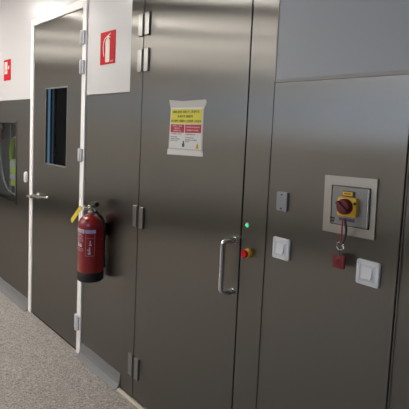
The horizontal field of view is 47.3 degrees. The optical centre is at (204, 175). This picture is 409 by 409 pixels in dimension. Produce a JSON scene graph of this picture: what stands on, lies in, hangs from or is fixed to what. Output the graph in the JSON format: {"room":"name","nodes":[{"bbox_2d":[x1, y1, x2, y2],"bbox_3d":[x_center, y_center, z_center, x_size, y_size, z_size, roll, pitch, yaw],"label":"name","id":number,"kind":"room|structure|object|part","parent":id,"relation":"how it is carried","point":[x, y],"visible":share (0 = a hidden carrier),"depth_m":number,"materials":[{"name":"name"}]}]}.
{"room":"industrial facility corridor","nodes":[
{"label":"industrial facility corridor","id":0,"kind":"room"},
{"bbox_2d":[56,88,66,165],"bbox_3d":[-1.793,-0.353,5.318,1.300,2.840,5.720,-2,7,-41],"label":"wall","id":1,"kind":"structure","parent":0,"point":[61,92],"depth_m":6.40,"materials":[{"name":"grey"}]},
{"bbox_2d":[47,89,56,163],"bbox_3d":[-2.198,-0.678,6.654,0.030,2.090,0.360,-2,7,-41],"label":"window","id":2,"kind":"structure","parent":1,"relation":"in","point":[52,93],"depth_m":6.59,"materials":[{"name":"blue glass"}]},
{"bbox_3d":[-2.231,-0.684,6.705,0.012,2.050,0.180,-2,7,-41],"label":"pane","id":3,"kind":"part","parent":2,"relation":"part of","materials":[{"name":"blue glass"}]},
{"bbox_3d":[-2.123,-0.668,6.581,0.012,2.050,0.090,-2,7,-41],"label":"pane","id":4,"kind":"part","parent":2,"relation":"part of","materials":[{"name":"blue"}]},
{"bbox_2d":[0,291,147,408],"bbox_3d":[-3.574,1.202,2.575,5.060,0.080,12.700,-2,7,-41],"label":"floor","id":5,"kind":"structure","parent":0,"point":[39,369],"depth_m":2.94,"materials":[{"name":"grey carpet"}]},
{"bbox_2d":[0,0,408,408],"bbox_3d":[-1.621,-0.283,4.079,0.064,2.780,12.700,-2,7,-41],"label":"wall","id":6,"kind":"structure","parent":0,"point":[326,337],"depth_m":1.73,"materials":[{"name":"metal"}]},
{"bbox_2d":[4,59,10,80],"bbox_3d":[-1.761,-0.939,4.169,0.004,0.182,0.178,-2,7,-41],"label":"fire sign","id":7,"kind":"object","parent":6,"relation":"attached to","point":[7,63],"visible":1,"depth_m":4.16,"materials":[{"name":"red plastic"}]},
{"bbox_2d":[0,120,16,204],"bbox_3d":[-1.944,-0.168,4.562,0.206,0.734,1.199,-2,7,-41],"label":"window","id":8,"kind":"structure","parent":6,"relation":"in","point":[8,128],"depth_m":4.74,"materials":[{"name":"glass"}]},
{"bbox_3d":[-1.883,-0.109,4.529,0.016,0.584,0.885,-2,7,-41],"label":"curved rail","id":9,"kind":"part","parent":8,"relation":"part of","materials":[{"name":"grey"}]},
{"bbox_2d":[9,136,15,185],"bbox_3d":[-1.748,-0.132,4.358,0.082,0.467,0.236,-2,7,-41],"label":"vest","id":10,"kind":"object","parent":8,"relation":"hanging from","point":[11,149],"visible":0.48,"depth_m":4.38,"materials":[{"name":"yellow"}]},
{"bbox_2d":[0,277,27,311],"bbox_3d":[-3.674,0.763,6.420,0.042,0.092,6.706,-2,7,-41],"label":"baseboard","id":11,"kind":"structure","parent":6,"relation":"attached to","point":[15,296],"depth_m":4.14,"materials":[{"name":"grey"}]},
{"bbox_2d":[24,172,27,182],"bbox_3d":[-1.487,0.015,3.881,0.019,0.090,0.060,-2,7,-41],"label":"button","id":12,"kind":"object","parent":6,"relation":"attached to","point":[25,173],"visible":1,"depth_m":3.86,"materials":[{"name":"white plastic"}]},
{"bbox_2d":[26,0,88,352],"bbox_3d":[-1.110,-0.001,3.448,0.131,2.377,0.958,-2,7,-41],"label":"door","id":13,"kind":"structure","parent":6,"relation":"in","point":[59,37],"depth_m":3.41,"materials":[{"name":"metal"}]},
{"bbox_3d":[-1.242,0.167,3.560,0.069,0.063,0.338,-2,7,-41],"label":"lever handle","id":14,"kind":"part","parent":13,"relation":"part of","materials":[{"name":"silver metal"}]},
{"bbox_2d":[77,201,105,282],"bbox_3d":[-0.680,0.389,2.835,0.169,0.491,0.199,4,5,11],"label":"fire extinguisher","id":15,"kind":"object","parent":6,"relation":"attached to","point":[91,260],"visible":1,"depth_m":2.77,"materials":[{"name":"red metal"}]},
{"bbox_2d":[71,205,87,222],"bbox_3d":[-0.742,0.231,2.795,0.061,0.125,0.139,-2,7,-41],"label":"tag","id":16,"kind":"object","parent":15,"relation":"hanging from","point":[78,210],"visible":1,"depth_m":2.77,"materials":[{"name":"yellow plastic"}]},
{"bbox_2d":[78,235,94,255],"bbox_3d":[-0.714,0.411,2.775,0.129,0.129,0.034,5,6,26],"label":"print","id":17,"kind":"object","parent":15,"relation":"attached to","point":[86,243],"depth_m":2.76,"materials":[{"name":"red"}]},
{"bbox_3d":[-0.658,0.183,2.771,0.030,0.069,0.131,0,6,-30],"label":"squeeze lever","id":18,"kind":"part","parent":15,"relation":"part of","materials":[{"name":"black plastic"}]},
{"bbox_2d":[75,342,120,389],"bbox_3d":[-0.690,1.208,2.985,0.042,0.092,0.521,-2,7,-41],"label":"baseboard","id":19,"kind":"structure","parent":6,"relation":"attached to","point":[96,364],"depth_m":2.97,"materials":[{"name":"grey"}]},
{"bbox_2d":[100,29,115,64],"bbox_3d":[-0.583,-0.768,2.813,0.004,0.194,0.178,-2,7,-41],"label":"sign","id":20,"kind":"object","parent":6,"relation":"attached to","point":[108,39],"visible":1,"depth_m":2.81,"materials":[{"name":"red plastic"}]},
{"bbox_2d":[117,0,278,408],"bbox_3d":[-0.093,-0.051,2.267,0.134,2.780,1.079,-2,7,-41],"label":"door","id":21,"kind":"structure","parent":6,"relation":"in","point":[192,304],"depth_m":2.20,"materials":[{"name":"metal"}]},
{"bbox_3d":[-0.164,1.327,2.384,0.022,0.011,1.079,-2,7,-41],"label":"sill","id":22,"kind":"part","parent":21,"relation":"part of","materials":[{"name":"beige metal"}]},
{"bbox_2d":[167,99,206,156],"bbox_3d":[-0.089,-0.230,2.257,0.003,0.274,0.289,-2,7,-41],"label":"paper notice","id":23,"kind":"object","parent":21,"relation":"attached to","point":[186,117],"visible":1,"depth_m":2.25,"materials":[{"name":"grey paper"}]},
{"bbox_3d":[-0.134,-0.232,2.307,0.001,0.040,0.109,-2,7,-41],"label":"red panel","id":24,"kind":"part","parent":23,"relation":"part of","materials":[{"name":"red paper"}]},
{"bbox_3d":[-0.090,-0.284,2.254,0.001,0.072,0.239,-2,7,-41],"label":"yellow panel","id":25,"kind":"part","parent":23,"relation":"part of","materials":[{"name":"yellow paper"}]},
{"bbox_3d":[-0.055,-0.221,2.216,0.001,0.042,0.120,-2,7,-41],"label":"red panel","id":26,"kind":"part","parent":23,"relation":"part of","materials":[{"name":"red paper"}]},
{"bbox_3d":[0.100,0.393,2.014,0.077,0.262,0.033,0,6,-28],"label":"pull handle","id":27,"kind":"part","parent":21,"relation":"part of","materials":[{"name":"silver metal"}]},
{"bbox_2d":[241,248,251,257],"bbox_3d":[0.173,0.327,1.952,0.034,0.039,0.039,-2,7,-41],"label":"button","id":28,"kind":"object","parent":21,"relation":"attached to","point":[246,253],"visible":1,"depth_m":1.94,"materials":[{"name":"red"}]},
{"bbox_2d":[272,236,290,260],"bbox_3d":[0.297,0.287,1.826,0.016,0.083,0.083,-2,7,-41],"label":"light switch","id":29,"kind":"object","parent":6,"relation":"attached to","point":[281,246],"visible":1,"depth_m":1.82,"materials":[{"name":"white plastic"}]},
{"bbox_2d":[276,191,288,211],"bbox_3d":[0.303,0.102,1.816,0.016,0.074,0.052,-2,7,-41],"label":"cover plate","id":30,"kind":"object","parent":6,"relation":"attached to","point":[282,202],"visible":1,"depth_m":1.81,"materials":[{"name":"grey metal"}]},
{"bbox_2d":[274,0,408,82],"bbox_3d":[1.426,-0.705,0.506,0.026,1.024,3.435,-2,7,-41],"label":"trim","id":31,"kind":"structure","parent":6,"relation":"attached to","point":[400,72],"depth_m":1.64,"materials":[{"name":"grey metal"}]},
{"bbox_2d":[323,175,377,239],"bbox_3d":[0.474,0.106,1.581,0.060,0.200,0.200,-2,6,-41],"label":"switch","id":32,"kind":"object","parent":6,"relation":"attached to","point":[353,199],"visible":1,"depth_m":1.57,"materials":[{"name":"metal"}]},
{"bbox_2d":[333,218,346,268],"bbox_3d":[0.459,0.230,1.585,0.041,0.182,0.059,-2,7,-41],"label":"tag","id":33,"kind":"object","parent":32,"relation":"hanging from","point":[338,260],"visible":1,"depth_m":1.59,"materials":[{"name":"red plastic"}]},
{"bbox_3d":[0.464,0.186,1.576,0.008,0.093,0.043,4,5,15],"label":"cord","id":34,"kind":"part","parent":33,"relation":"part of","materials":[{"name":"red plastic"}]},
{"bbox_3d":[0.469,0.105,1.571,0.022,0.054,0.054,-2,6,-41],"label":"rotary knob","id":35,"kind":"part","parent":32,"relation":"part of","materials":[{"name":"red plastic"}]},
{"bbox_2d":[339,217,353,222],"bbox_3d":[0.485,0.152,1.595,0.001,0.011,0.060,-2,6,-41],"label":"print","id":36,"kind":"object","parent":32,"relation":"attached to","point":[348,219],"depth_m":1.59,"materials":[{"name":"grey"}]},
{"bbox_3d":[0.496,0.106,1.590,0.012,0.133,0.138,-2,6,-41],"label":"plate","id":37,"kind":"part","parent":32,"relation":"part of","materials":[{"name":"grey plastic"}]},
{"bbox_2d":[355,258,380,288],"bbox_3d":[0.539,0.325,1.548,0.016,0.083,0.083,-2,7,-41],"label":"light switch","id":38,"kind":"object","parent":6,"relation":"attached to","point":[368,273],"visible":1,"depth_m":1.54,"materials":[{"name":"white plastic"}]},
{"bbox_2d":[386,140,408,408],"bbox_3d":[0.606,0.566,1.498,0.013,1.755,0.005,-2,7,-41],"label":"trim","id":39,"kind":"structure","parent":6,"relation":"attached to","point":[408,156],"depth_m":1.47,"materials":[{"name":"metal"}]}
]}

